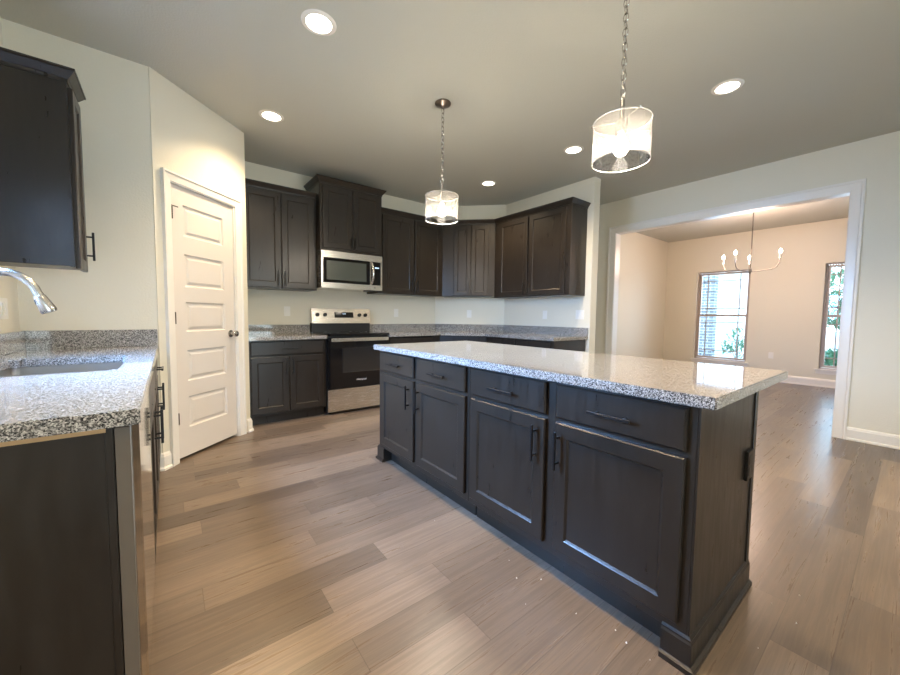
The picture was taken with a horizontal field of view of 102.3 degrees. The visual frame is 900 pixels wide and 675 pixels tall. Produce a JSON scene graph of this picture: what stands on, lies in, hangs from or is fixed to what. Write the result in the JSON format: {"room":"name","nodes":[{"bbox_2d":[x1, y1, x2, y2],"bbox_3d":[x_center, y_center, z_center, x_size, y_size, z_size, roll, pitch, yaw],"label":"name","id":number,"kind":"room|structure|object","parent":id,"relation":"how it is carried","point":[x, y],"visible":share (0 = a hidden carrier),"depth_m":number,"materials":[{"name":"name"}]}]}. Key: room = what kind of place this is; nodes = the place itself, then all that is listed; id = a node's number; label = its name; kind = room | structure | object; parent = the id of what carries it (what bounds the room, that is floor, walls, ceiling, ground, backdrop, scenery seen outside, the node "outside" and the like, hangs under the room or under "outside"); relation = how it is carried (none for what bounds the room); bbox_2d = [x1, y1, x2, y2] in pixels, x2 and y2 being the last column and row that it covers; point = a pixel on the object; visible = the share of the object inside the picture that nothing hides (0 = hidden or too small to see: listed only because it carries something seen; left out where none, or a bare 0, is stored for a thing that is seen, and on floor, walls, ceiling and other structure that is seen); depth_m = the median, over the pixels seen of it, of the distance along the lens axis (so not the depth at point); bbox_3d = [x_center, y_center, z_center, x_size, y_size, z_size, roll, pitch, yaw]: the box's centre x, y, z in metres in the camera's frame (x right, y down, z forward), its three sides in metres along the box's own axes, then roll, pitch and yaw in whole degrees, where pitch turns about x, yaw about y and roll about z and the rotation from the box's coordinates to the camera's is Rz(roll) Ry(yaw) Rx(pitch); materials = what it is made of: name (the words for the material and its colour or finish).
{"room":"kitchen","nodes":[
{"label":"kitchen","id":0,"kind":"room"},
{"bbox_2d":[0,17,19,332],"bbox_3d":[-0.885,-0.268,-0.136,0.130,2.830,8.900,-2,4,-38],"label":"wall","id":1,"kind":"structure","parent":0,"point":[8,285],"depth_m":2.08,"materials":[{"name":"beige paint"}]},
{"bbox_2d":[0,298,8,318],"bbox_3d":[-2.433,-0.158,1.979,0.010,0.116,0.117,-2,4,-38],"label":"light switch","id":2,"kind":"object","parent":1,"relation":"attached to","point":[3,301],"visible":1,"depth_m":1.97,"materials":[{"name":"white plastic"}]},
{"bbox_2d":[0,47,95,271],"bbox_3d":[-2.194,-0.889,1.943,0.376,1.028,0.328,-2,4,-38],"label":"upper cabinet","id":3,"kind":"object","parent":1,"relation":"attached to","point":[43,217],"visible":1,"depth_m":1.86,"materials":[{"name":"brown wood"}]},
{"bbox_2d":[0,329,157,355],"bbox_3d":[-1.679,0.067,1.540,0.645,0.114,2.175,-2,4,-38],"label":"backsplash","id":4,"kind":"structure","parent":1,"relation":"attached to","point":[10,342],"depth_m":2.32,"materials":[{"name":"stone"}]},
{"bbox_2d":[1,18,161,452],"bbox_3d":[-2.381,-0.440,2.425,0.655,2.830,0.130,-2,4,-38],"label":"wall","id":5,"kind":"structure","parent":0,"point":[117,291],"depth_m":2.40,"materials":[{"name":"beige paint"}]},
{"bbox_2d":[148,66,249,452],"bbox_3d":[-2.064,-0.472,3.031,0.110,2.830,0.916,1,3,9],"label":"wall","id":6,"kind":"structure","parent":0,"point":[189,139],"depth_m":2.78,"materials":[{"name":"beige paint"}]},
{"bbox_2d":[160,450,172,470],"bbox_3d":[-2.088,0.905,2.659,0.044,0.125,0.084,1,3,8],"label":"baseboard","id":7,"kind":"structure","parent":6,"relation":"attached to","point":[166,457],"depth_m":2.65,"materials":[{"name":"white paint"}]},
{"bbox_2d":[160,167,246,466],"bbox_3d":[-2.041,-0.146,3.032,0.169,2.178,0.775,1,3,9],"label":"door","id":8,"kind":"structure","parent":6,"relation":"in","point":[202,224],"depth_m":2.98,"materials":[{"name":"white paint"}]},
{"bbox_2d":[247,418,253,431],"bbox_3d":[-1.959,0.851,3.571,0.055,0.125,0.148,-1,4,-20],"label":"baseboard","id":9,"kind":"structure","parent":6,"relation":"attached to","point":[250,428],"depth_m":3.52,"materials":[{"name":"white paint"}]},
{"bbox_2d":[245,161,435,324],"bbox_3d":[-1.844,-0.560,4.522,4.080,2.830,0.130,-2,4,-38],"label":"wall","id":10,"kind":"structure","parent":0,"point":[265,307],"depth_m":4.61,"materials":[{"name":"beige paint"}]},
{"bbox_2d":[248,325,309,333],"bbox_3d":[-2.059,-0.099,4.287,0.778,0.104,0.021,-2,4,-38],"label":"backsplash","id":11,"kind":"structure","parent":10,"relation":"attached to","point":[252,329],"depth_m":4.29,"materials":[{"name":"stone"}]},
{"bbox_2d":[245,178,316,291],"bbox_3d":[-1.939,-1.098,4.082,0.770,1.105,0.384,-2,4,-38],"label":"upper cabinet","id":12,"kind":"object","parent":10,"relation":"attached to","point":[280,220],"visible":0.9,"depth_m":3.96,"materials":[{"name":"brown wood"}]},
{"bbox_2d":[284,306,289,315],"bbox_3d":[-1.958,-0.316,4.361,0.072,0.116,0.009,-2,4,-38],"label":"outlet","id":13,"kind":"object","parent":10,"relation":"attached to","point":[286,308],"visible":1,"depth_m":4.36,"materials":[{"name":"white plastic"}]},
{"bbox_2d":[304,174,385,256],"bbox_3d":[-1.286,-1.430,4.490,0.859,0.814,0.504,-2,4,-38],"label":"upper cabinet","id":14,"kind":"object","parent":10,"relation":"attached to","point":[348,214],"visible":0.95,"depth_m":4.28,"materials":[{"name":"brown wood"}]},
{"bbox_2d":[316,250,381,291],"bbox_3d":[-1.282,-0.800,4.513,0.766,0.437,0.527,-2,4,-38],"label":"microwave","id":15,"kind":"object","parent":14,"relation":"attached to","point":[336,271],"visible":0.98,"depth_m":4.33,"materials":[{"name":"silver metal"}]},
{"bbox_2d":[394,309,397,316],"bbox_3d":[-0.782,-0.358,5.274,0.072,0.116,0.009,-2,4,-38],"label":"outlet","id":16,"kind":"object","parent":10,"relation":"attached to","point":[395,310],"visible":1,"depth_m":5.27,"materials":[{"name":"white plastic"}]},
{"bbox_2d":[367,207,442,296],"bbox_3d":[-0.605,-1.149,5.117,1.049,1.098,0.384,-2,4,-38],"label":"upper cabinet","id":17,"kind":"object","parent":10,"relation":"attached to","point":[412,247],"visible":0.93,"depth_m":4.98,"materials":[{"name":"brown wood"}]},
{"bbox_2d":[0,0,899,242],"bbox_3d":[3.002,-1.866,2.778,9.750,0.100,9.300,-2,4,-38],"label":"ceiling","id":18,"kind":"structure","parent":0,"point":[525,82],"depth_m":2.59,"materials":[{"name":"grey paint"}]},
{"bbox_2d":[259,109,283,121],"bbox_3d":[-1.520,-1.884,3.090,0.196,0.006,0.196,-2,4,-38],"label":"recessed light","id":19,"kind":"object","parent":18,"relation":"in","point":[270,115],"visible":1,"depth_m":3.08,"materials":[{"name":"white paint"}]},
{"bbox_2d":[301,9,336,35],"bbox_3d":[-0.758,-1.815,2.098,0.196,0.006,0.196,-2,4,-38],"label":"recessed light","id":20,"kind":"object","parent":18,"relation":"in","point":[318,22],"visible":1,"depth_m":2.09,"materials":[{"name":"white paint"}]},
{"bbox_2d":[425,99,458,224],"bbox_3d":[-0.058,-1.401,2.904,0.277,0.913,0.268,-2,4,-38],"label":"pendant light","id":21,"kind":"object","parent":18,"relation":"hanging from","point":[443,104],"visible":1,"depth_m":2.90,"materials":[{"name":"silver metal"}]},
{"bbox_2d":[481,180,495,185],"bbox_3d":[0.488,-1.952,4.597,0.196,0.006,0.196,-2,4,-38],"label":"recessed light","id":22,"kind":"object","parent":18,"relation":"in","point":[488,182],"visible":1,"depth_m":4.59,"materials":[{"name":"white paint"}]},
{"bbox_2d":[563,145,583,153],"bbox_3d":[1.243,-1.885,3.650,0.196,0.006,0.196,-2,4,-38],"label":"recessed light","id":23,"kind":"object","parent":18,"relation":"in","point":[574,149],"visible":1,"depth_m":3.63,"materials":[{"name":"white paint"}]},
{"bbox_2d":[591,0,652,172],"bbox_3d":[0.852,-1.322,1.770,0.277,0.913,0.268,-2,4,-38],"label":"pendant light","id":24,"kind":"object","parent":18,"relation":"hanging from","point":[621,146],"visible":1,"depth_m":1.78,"materials":[{"name":"silver metal"}]},
{"bbox_2d":[711,78,744,94],"bbox_3d":[2.014,-1.815,2.634,0.196,0.006,0.196,-2,4,-38],"label":"recessed light","id":25,"kind":"object","parent":18,"relation":"in","point":[731,85],"visible":1,"depth_m":2.62,"materials":[{"name":"white paint"}]},
{"bbox_2d":[722,212,782,273],"bbox_3d":[4.503,-1.462,5.498,0.556,0.999,0.647,1,3,5],"label":"chandelier","id":26,"kind":"object","parent":18,"relation":"hanging from","point":[749,271],"visible":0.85,"depth_m":5.47,"materials":[{"name":"silver metal"}]},
{"bbox_2d":[435,205,505,324],"bbox_3d":[0.309,-0.606,5.688,1.175,2.830,0.130,1,3,7],"label":"wall","id":27,"kind":"structure","parent":0,"point":[448,310],"depth_m":5.61,"materials":[{"name":"beige paint"}]},
{"bbox_2d":[442,219,495,297],"bbox_3d":[0.284,-1.155,5.402,0.772,1.098,0.356,1,3,7],"label":"upper cabinet","id":28,"kind":"object","parent":27,"relation":"attached to","point":[468,262],"visible":0.96,"depth_m":5.27,"materials":[{"name":"brown wood"}]},
{"bbox_2d":[467,310,471,317],"bbox_3d":[0.297,-0.367,5.633,0.072,0.116,0.009,1,3,7],"label":"outlet","id":29,"kind":"object","parent":27,"relation":"attached to","point":[469,312],"visible":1,"depth_m":5.63,"materials":[{"name":"white plastic"}]},
{"bbox_2d":[151,382,899,674],"bbox_3d":[2.944,1.006,2.983,9.750,0.001,9.513,-2,4,-38],"label":"floor","id":30,"kind":"structure","parent":0,"point":[287,547],"depth_m":1.64,"materials":[{"name":"wood"}]},
{"bbox_2d":[0,428,124,674],"bbox_3d":[-1.058,0.658,0.725,0.595,0.876,0.024,-2,4,-38],"label":"end panel","id":31,"kind":"object","parent":30,"relation":"on","point":[61,596],"visible":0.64,"depth_m":0.83,"materials":[{"name":"brown wood"}]},
{"bbox_2d":[114,391,155,674],"bbox_3d":[-1.218,0.644,0.985,0.622,0.868,0.620,-2,4,-38],"label":"dishwasher","id":32,"kind":"object","parent":30,"relation":"on","point":[132,442],"visible":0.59,"depth_m":0.93,"materials":[{"name":"silver metal"}]},
{"bbox_2d":[114,427,124,660],"bbox_3d":[-1.242,0.594,0.978,0.580,0.768,0.596,-2,4,-38],"label":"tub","id":33,"kind":"object","parent":32,"relation":"in","point":[114,427],"depth_m":0.91,"materials":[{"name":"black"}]},
{"bbox_2d":[149,366,163,562],"bbox_3d":[-1.679,0.598,1.592,0.672,0.876,0.898,-2,4,-38],"label":"base cabinet","id":34,"kind":"object","parent":30,"relation":"on","point":[152,392],"visible":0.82,"depth_m":1.74,"materials":[{"name":"brown wood"}]},
{"bbox_2d":[0,329,157,441],"bbox_3d":[-1.679,0.086,1.542,0.647,0.152,2.175,-2,4,-38],"label":"countertop","id":35,"kind":"structure","parent":34,"relation":"on","point":[32,406],"depth_m":1.19,"materials":[{"name":"stone"}]},
{"bbox_2d":[0,268,56,313],"bbox_3d":[-1.792,-0.078,1.461,0.279,0.408,0.152,-2,4,-38],"label":"faucet","id":36,"kind":"object","parent":35,"relation":"on","point":[44,304],"visible":1,"depth_m":1.53,"materials":[{"name":"silver metal"}]},
{"bbox_2d":[0,362,123,376],"bbox_3d":[-1.730,0.258,1.613,0.450,0.200,0.695,-2,4,-38],"label":"sink","id":37,"kind":"object","parent":35,"relation":"in","point":[74,368],"visible":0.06,"depth_m":1.83,"materials":[{"name":"silver metal"}]},
{"bbox_2d":[155,358,164,480],"bbox_3d":[-2.145,0.556,2.191,0.672,0.876,0.618,-2,4,-38],"label":"base cabinet","id":38,"kind":"object","parent":30,"relation":"on","point":[156,365],"visible":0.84,"depth_m":2.34,"materials":[{"name":"brown wood"}]},
{"bbox_2d":[249,339,325,424],"bbox_3d":[-1.873,0.446,4.070,0.772,0.876,0.654,-2,4,-38],"label":"base cabinet","id":39,"kind":"object","parent":30,"relation":"on","point":[287,378],"visible":0.95,"depth_m":3.83,"materials":[{"name":"brown wood"}]},
{"bbox_2d":[248,325,326,340],"bbox_3d":[-1.869,-0.062,4.044,0.778,0.142,0.642,-2,4,-38],"label":"countertop","id":40,"kind":"structure","parent":39,"relation":"on","point":[256,332],"depth_m":4.15,"materials":[{"name":"grey stone"}]},
{"bbox_2d":[310,308,388,413],"bbox_3d":[-1.241,0.253,4.521,0.770,1.222,0.674,-2,4,-38],"label":"stove","id":41,"kind":"object","parent":30,"relation":"on","point":[352,360],"visible":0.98,"depth_m":4.32,"materials":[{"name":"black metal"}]},
{"bbox_2d":[310,331,388,335],"bbox_3d":[-1.249,-0.053,4.518,0.770,0.023,0.612,-2,4,-38],"label":"cooktop","id":42,"kind":"object","parent":41,"relation":"in","point":[329,333],"depth_m":4.40,"materials":[{"name":"black glass"}]},
{"bbox_2d":[389,335,439,343],"bbox_3d":[-0.630,0.402,5.033,0.800,0.876,0.654,-2,4,-38],"label":"base cabinet","id":43,"kind":"object","parent":30,"relation":"on","point":[406,339],"visible":0.09,"depth_m":4.76,"materials":[{"name":"brown wood"}]},
{"bbox_2d":[376,351,476,515],"bbox_3d":[-0.007,0.554,2.642,0.688,0.876,1.114,-2,4,-38],"label":"base cabinet","id":44,"kind":"object","parent":30,"relation":"on","point":[425,403],"visible":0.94,"depth_m":2.33,"materials":[{"name":"brown wood"}]},
{"bbox_2d":[440,335,485,341],"bbox_3d":[0.225,0.393,5.341,1.503,0.876,0.644,1,3,7],"label":"base cabinet","id":45,"kind":"object","parent":30,"relation":"on","point":[443,338],"visible":0.05,"depth_m":5.00,"materials":[{"name":"brown wood"}]},
{"bbox_2d":[370,324,587,340],"bbox_3d":[0.279,-0.080,4.737,1.905,0.142,2.182,-2,4,-38],"label":"countertop","id":46,"kind":"structure","parent":45,"relation":"on","point":[544,333],"depth_m":5.05,"materials":[{"name":"grey stone"}]},
{"bbox_2d":[486,336,584,351],"bbox_3d":[1.059,0.440,4.730,0.696,0.876,1.100,-2,4,-38],"label":"base cabinet","id":47,"kind":"object","parent":30,"relation":"on","point":[573,345],"visible":0.07,"depth_m":4.36,"materials":[{"name":"brown wood"}]},
{"bbox_2d":[469,367,758,674],"bbox_3d":[0.687,0.615,1.766,0.708,0.876,1.120,-2,4,-38],"label":"base cabinet","id":48,"kind":"object","parent":30,"relation":"on","point":[645,504],"visible":0.92,"depth_m":1.38,"materials":[{"name":"brown wood"}]},
{"bbox_2d":[374,341,787,410],"bbox_3d":[0.473,0.124,2.269,0.966,0.038,2.278,-2,4,-38],"label":"countertop","id":49,"kind":"structure","parent":48,"relation":"on","point":[714,387],"depth_m":1.64,"materials":[{"name":"stone"}]},
{"bbox_2d":[744,448,753,480],"bbox_3d":[1.224,0.521,1.485,0.072,0.120,0.014,-2,4,-38],"label":"outlet","id":50,"kind":"object","parent":48,"relation":"attached to","point":[748,465],"visible":1,"depth_m":1.47,"materials":[{"name":"black plastic"}]},
{"bbox_2d":[748,454,752,475],"bbox_3d":[1.227,0.521,1.480,0.044,0.084,0.002,-2,4,-38],"label":"receptacle","id":51,"kind":"object","parent":50,"relation":"attached to","point":[750,456],"depth_m":1.47,"materials":[{"name":"black plastic"}]},
{"bbox_2d":[504,177,600,352],"bbox_3d":[1.318,-0.555,5.041,0.130,2.830,1.470,-2,4,-38],"label":"wall","id":52,"kind":"structure","parent":0,"point":[561,311],"depth_m":4.63,"materials":[{"name":"beige paint"}]},
{"bbox_2d":[494,197,590,298],"bbox_3d":[1.148,-1.100,4.812,0.384,1.118,1.293,-2,4,-38],"label":"upper cabinet","id":53,"kind":"object","parent":52,"relation":"attached to","point":[540,251],"visible":1,"depth_m":4.54,"materials":[{"name":"brown wood"}]},
{"bbox_2d":[543,311,546,318],"bbox_3d":[1.297,-0.310,4.965,0.009,0.116,0.072,-2,4,-38],"label":"outlet","id":54,"kind":"object","parent":52,"relation":"attached to","point":[544,312],"visible":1,"depth_m":4.96,"materials":[{"name":"white plastic"}]},
{"bbox_2d":[575,310,583,318],"bbox_3d":[1.624,-0.286,4.543,0.010,0.116,0.117,-2,4,-38],"label":"light switch","id":55,"kind":"object","parent":52,"relation":"attached to","point":[579,313],"visible":1,"depth_m":4.54,"materials":[{"name":"white plastic"}]},
{"bbox_2d":[616,232,667,358],"bbox_3d":[3.401,-0.657,7.125,3.560,2.830,0.130,-2,4,-38],"label":"wall","id":56,"kind":"structure","parent":0,"point":[643,258],"depth_m":7.45,"materials":[{"name":"beige paint"}]},
{"bbox_2d":[595,131,899,434],"bbox_3d":[3.823,-0.438,3.579,0.130,2.830,9.000,-2,4,-38],"label":"wall","id":57,"kind":"structure","parent":0,"point":[874,397],"depth_m":3.41,"materials":[{"name":"beige paint"}]},
{"bbox_2d":[604,178,865,438],"bbox_3d":[3.145,-0.314,4.459,0.182,2.462,2.479,-2,4,-38],"label":"trim opening","id":58,"kind":"structure","parent":57,"relation":"attached to","point":[856,189],"depth_m":3.56,"materials":[{"name":"white paint"}]},
{"bbox_2d":[845,426,899,449],"bbox_3d":[5.163,1.041,1.790,0.026,0.125,4.355,-2,4,-38],"label":"baseboard","id":59,"kind":"structure","parent":57,"relation":"attached to","point":[877,438],"depth_m":3.37,"materials":[{"name":"white paint"}]},
{"bbox_2d":[663,218,847,379],"bbox_3d":[6.339,-0.576,6.352,0.130,2.830,4.960,-2,4,-38],"label":"wall","id":60,"kind":"structure","parent":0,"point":[785,314],"depth_m":6.72,"materials":[{"name":"beige paint"}]},
{"bbox_2d":[690,269,750,366],"bbox_3d":[5.520,-0.402,7.383,0.160,1.890,0.980,-2,4,-38],"label":"window","id":61,"kind":"structure","parent":60,"relation":"attached to","point":[735,361],"depth_m":7.43,"materials":[{"name":"beige plastic"}]},
{"bbox_2d":[768,352,773,358],"bbox_3d":[5.973,0.333,6.752,0.009,0.116,0.072,-2,4,-38],"label":"outlet","id":62,"kind":"object","parent":60,"relation":"attached to","point":[770,354],"visible":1,"depth_m":6.75,"materials":[{"name":"white plastic"}]},
{"bbox_2d":[781,376,835,388],"bbox_3d":[6.262,0.770,6.385,0.026,0.138,4.699,-2,4,-38],"label":"baseboard","id":63,"kind":"structure","parent":60,"relation":"attached to","point":[826,383],"depth_m":6.33,"materials":[{"name":"white paint"}]},
{"bbox_2d":[814,262,844,374],"bbox_3d":[6.679,-0.299,5.894,0.160,1.890,0.980,-2,4,-38],"label":"window","id":64,"kind":"structure","parent":60,"relation":"attached to","point":[830,370],"depth_m":6.21,"materials":[{"name":"beige plastic"}]},
{"bbox_3d":[6.736,0.857,7.840,2.200,0.100,8.000,-2,4,-38],"label":"ground porch","id":65,"kind":"structure","parent":0,"visible":0},
{"bbox_2d":[698,273,718,357],"bbox_3d":[6.413,-0.770,8.998,0.360,3.000,0.360,-2,4,-38],"label":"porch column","id":66,"kind":"structure","parent":65,"relation":"on","point":[713,286],"depth_m":8.91,"materials":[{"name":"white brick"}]},
{"bbox_2d":[720,326,744,357],"bbox_3d":[6.622,0.237,8.343,0.616,1.075,0.621,1,4,13],"label":"bush","id":67,"kind":"object","parent":65,"relation":"on","point":[741,345],"visible":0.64,"depth_m":8.35,"materials":[{"name":"green plant"}]},
{"label":"outside","id":68,"kind":"structure","parent":0,"visible":0},
{"bbox_2d":[714,331,838,360],"bbox_3d":[27.233,0.386,21.219,51.000,0.100,60.000,-2,4,-38],"label":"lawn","id":69,"kind":"structure","parent":68,"point":[830,335],"depth_m":20.15,"materials":[{"name":"white"}]},
{"bbox_2d":[714,271,748,355],"bbox_3d":[10.139,-1.264,17.066,5.800,3.300,8.400,-2,4,-38],"label":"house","id":70,"kind":"structure","parent":69,"relation":"on","point":[728,291],"depth_m":13.06,"materials":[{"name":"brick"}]},
{"bbox_2d":[823,264,843,368],"bbox_3d":[10.050,-0.612,8.011,2.590,3.218,3.386,-2,4,-38],"label":"tree","id":71,"kind":"object","parent":69,"relation":"on","point":[833,296],"visible":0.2,"depth_m":8.59,"materials":[{"name":"green plant"}]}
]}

